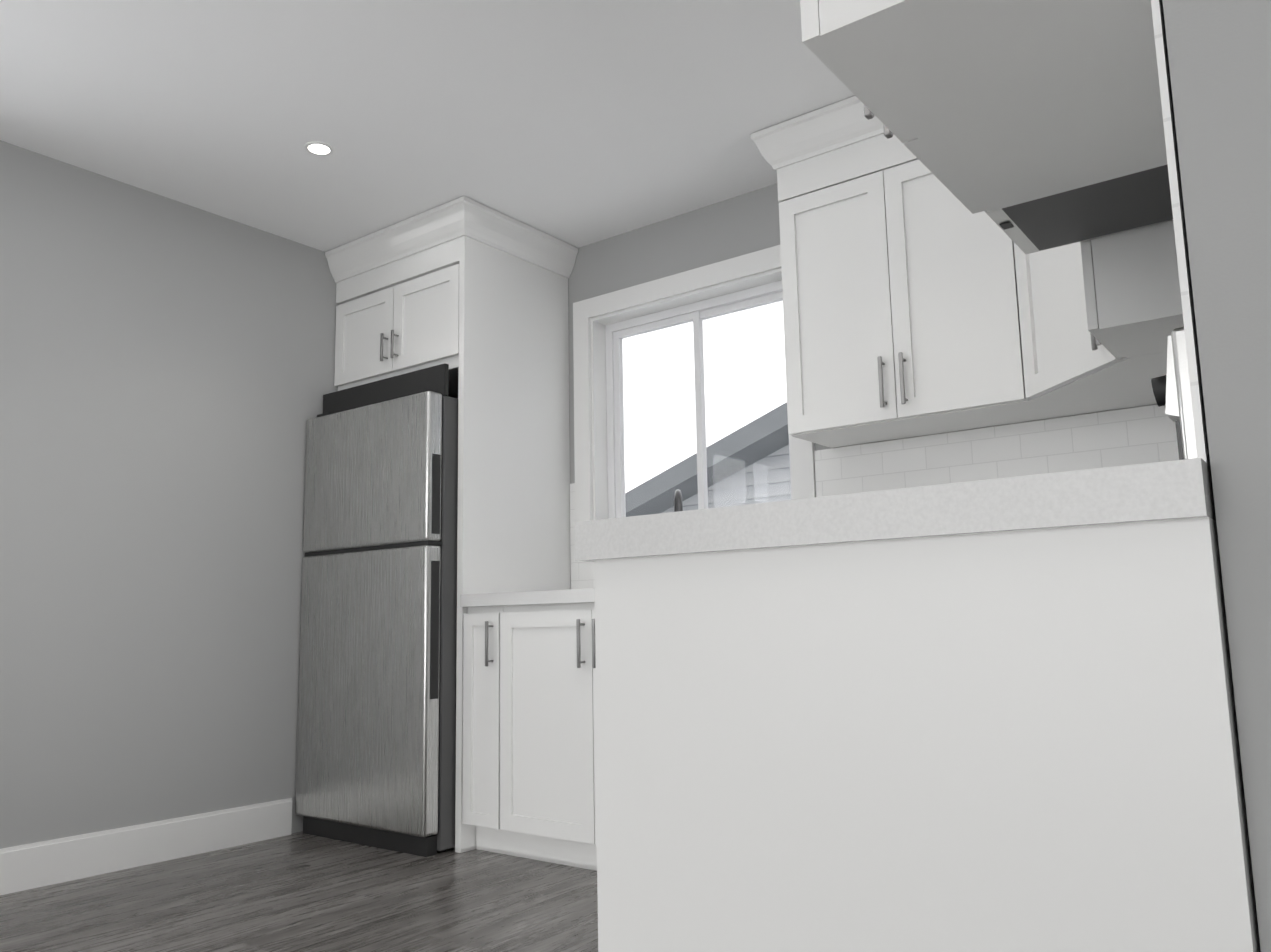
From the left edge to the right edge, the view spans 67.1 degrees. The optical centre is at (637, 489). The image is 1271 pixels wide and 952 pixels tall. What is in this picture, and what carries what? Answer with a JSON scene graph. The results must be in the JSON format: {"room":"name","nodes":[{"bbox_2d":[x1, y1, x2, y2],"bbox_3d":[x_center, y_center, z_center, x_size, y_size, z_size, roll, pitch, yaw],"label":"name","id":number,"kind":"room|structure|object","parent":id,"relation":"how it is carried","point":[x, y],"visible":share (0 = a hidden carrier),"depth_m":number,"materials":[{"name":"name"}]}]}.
{"room":"kitchen","nodes":[
{"label":"kitchen","id":0,"kind":"room"},
{"bbox_2d":[0,140,338,848],"bbox_3d":[-3.056,-0.095,1.954,0.150,2.460,7.100,-7,-10,36],"label":"wall","id":1,"kind":"structure","parent":0,"point":[167,369],"depth_m":3.50,"materials":[{"name":"paint"}]},
{"bbox_2d":[0,798,291,894],"bbox_3d":[-3.201,1.007,1.440,0.012,0.140,6.030,-7,-10,36],"label":"baseboard","id":2,"kind":"structure","parent":1,"relation":"attached to","point":[41,864],"depth_m":3.34,"materials":[{"name":"white wood"}]},
{"bbox_2d":[0,831,597,951],"bbox_3d":[-0.641,0.877,-0.003,6.140,0.100,7.100,-7,-10,36],"label":"floor","id":3,"kind":"structure","parent":0,"point":[299,892],"depth_m":2.83,"materials":[{"name":"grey wood"}]},
{"bbox_2d":[295,363,457,856],"bbox_3d":[-0.861,0.479,4.007,0.783,1.810,0.730,-7,-10,36],"label":"refrigerator","id":4,"kind":"object","parent":3,"relation":"on","point":[376,751],"visible":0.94,"depth_m":3.65,"materials":[{"name":"silver metal"}]},
{"bbox_2d":[325,196,577,852],"bbox_3d":[-0.799,0.159,4.066,0.889,2.457,0.679,-7,-10,36],"label":"tall cabinet","id":5,"kind":"object","parent":3,"relation":"on","point":[473,294],"visible":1,"depth_m":3.91,"materials":[{"name":"white wood"}]},
{"bbox_2d":[462,602,596,859],"bbox_3d":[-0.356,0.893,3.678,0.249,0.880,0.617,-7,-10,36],"label":"base cabinet","id":6,"kind":"object","parent":3,"relation":"on","point":[529,736],"depth_m":3.33,"materials":[{"name":"white wood"}]},
{"bbox_2d":[460,588,594,606],"bbox_3d":[0.565,0.318,3.039,2.593,0.045,0.632,-7,-10,36],"label":"countertop","id":7,"kind":"structure","parent":6,"relation":"on","point":[571,595],"depth_m":3.35,"materials":[{"name":"stone"}]},
{"bbox_2d":[674,489,682,511],"bbox_3d":[0.158,0.190,3.601,0.146,0.378,0.189,-7,-10,36],"label":"faucet","id":8,"kind":"object","parent":7,"relation":"on","point":[678,504],"visible":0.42,"depth_m":3.54,"materials":[{"name":"silver metal"}]},
{"bbox_2d":[594,517,1260,951],"bbox_3d":[0.357,0.517,1.097,0.656,0.880,0.560,-7,-10,36],"label":"peninsula panel","id":9,"kind":"object","parent":3,"relation":"on","point":[1014,741],"visible":1,"depth_m":0.86,"materials":[{"name":"wood"}]},
{"bbox_2d":[575,458,1215,561],"bbox_3d":[0.353,0.058,1.150,0.636,0.045,0.572,-7,-10,36],"label":"countertop","id":10,"kind":"structure","parent":9,"relation":"on","point":[1171,490],"depth_m":0.86,"materials":[{"name":"stone"}]},
{"bbox_2d":[1151,327,1196,459],"bbox_3d":[0.726,0.436,1.665,0.702,1.185,0.748,-7,-10,36],"label":"range","id":11,"kind":"object","parent":3,"relation":"on","point":[1171,391],"visible":0.06,"depth_m":1.27,"materials":[{"name":"metal"}]},
{"bbox_2d":[0,0,854,251],"bbox_3d":[-0.690,-1.658,0.352,6.140,0.100,7.100,-7,-10,36],"label":"ceiling","id":12,"kind":"structure","parent":0,"point":[578,123],"depth_m":3.04,"materials":[{"name":"paint"}]},
{"bbox_2d":[304,142,333,155],"bbox_3d":[-1.105,-1.181,3.322,0.096,0.004,0.096,-7,-10,36],"label":"recessed light","id":13,"kind":"object","parent":12,"relation":"in","point":[319,148],"visible":1,"depth_m":3.32,"materials":[{"name":"white plastic"}]},
{"bbox_2d":[568,183,1156,483],"bbox_3d":[0.524,0.067,3.599,3.580,2.460,0.150,-7,-10,36],"label":"wall","id":14,"kind":"structure","parent":0,"point":[740,225],"depth_m":3.93,"materials":[{"name":"paint"}]},
{"bbox_2d":[573,245,815,521],"bbox_3d":[0.221,-0.311,3.859,1.122,1.119,0.158,-7,-10,36],"label":"window unit","id":15,"kind":"structure","parent":14,"relation":"in","point":[695,313],"depth_m":4.04,"materials":[{"name":"plastic"}]},
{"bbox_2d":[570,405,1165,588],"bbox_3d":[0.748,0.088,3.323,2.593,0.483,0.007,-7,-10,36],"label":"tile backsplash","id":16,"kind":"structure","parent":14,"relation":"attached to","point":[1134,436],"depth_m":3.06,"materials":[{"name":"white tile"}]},
{"bbox_2d":[766,124,1069,447],"bbox_3d":[0.888,-0.666,3.084,0.799,0.936,0.369,-7,-10,36],"label":"upper cabinet","id":17,"kind":"object","parent":14,"relation":"attached to","point":[923,294],"depth_m":3.04,"materials":[{"name":"white wood"}]},
{"bbox_2d":[1163,0,1270,951],"bbox_3d":[1.178,-0.220,1.639,0.150,2.460,2.225,-7,-10,36],"label":"wall","id":18,"kind":"structure","parent":0,"point":[1219,54],"depth_m":0.76,"materials":[{"name":"paint"}]},
{"bbox_2d":[800,0,1166,243],"bbox_3d":[0.480,-0.919,1.223,0.327,0.936,0.617,-7,-10,36],"label":"upper cabinet","id":19,"kind":"object","parent":18,"relation":"attached to","point":[985,105],"depth_m":1.11,"materials":[{"name":"white wood"}]},
{"bbox_2d":[985,164,1172,253],"bbox_3d":[0.819,-0.649,1.730,0.440,0.136,0.752,-7,-10,36],"label":"range hood","id":20,"kind":"object","parent":19,"relation":"attached to","point":[1121,204],"visible":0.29,"depth_m":1.92,"materials":[{"name":"silver metal"}]},
{"bbox_2d":[946,212,1166,415],"bbox_3d":[1.301,-0.744,2.589,0.674,0.936,0.672,-7,-10,36],"label":"upper cabinet","id":21,"kind":"object","parent":18,"relation":"attached to","point":[1006,351],"depth_m":2.74,"materials":[{"name":"white wood"}]},
{"bbox_2d":[1046,220,1183,363],"bbox_3d":[1.161,-0.802,2.153,0.369,0.936,0.405,-7,-10,36],"label":"upper cabinet","id":22,"kind":"object","parent":18,"relation":"attached to","point":[1117,296],"depth_m":2.05,"materials":[{"name":"white wood"}]},
{"bbox_2d":[1151,0,1210,466],"bbox_3d":[1.105,-0.249,1.682,0.007,0.682,2.190,-7,-10,36],"label":"tile backsplash","id":23,"kind":"structure","parent":18,"relation":"attached to","point":[1169,443],"depth_m":0.80,"materials":[{"name":"white tile"}]},
{"label":"outside","id":24,"kind":"structure","parent":0,"visible":0},
{"bbox_3d":[-17.054,5.869,29.764,180.000,0.200,150.000,-7,-10,36],"label":"ground","id":25,"kind":"structure","parent":24,"visible":0},
{"bbox_2d":[625,402,790,516],"bbox_3d":[6.896,-0.149,7.399,15.000,4.600,6.640,-7,-10,36],"label":"neighbouring house","id":26,"kind":"structure","parent":25,"relation":"on","point":[720,496],"depth_m":8.15,"materials":[{"name":"grey"}]}
]}

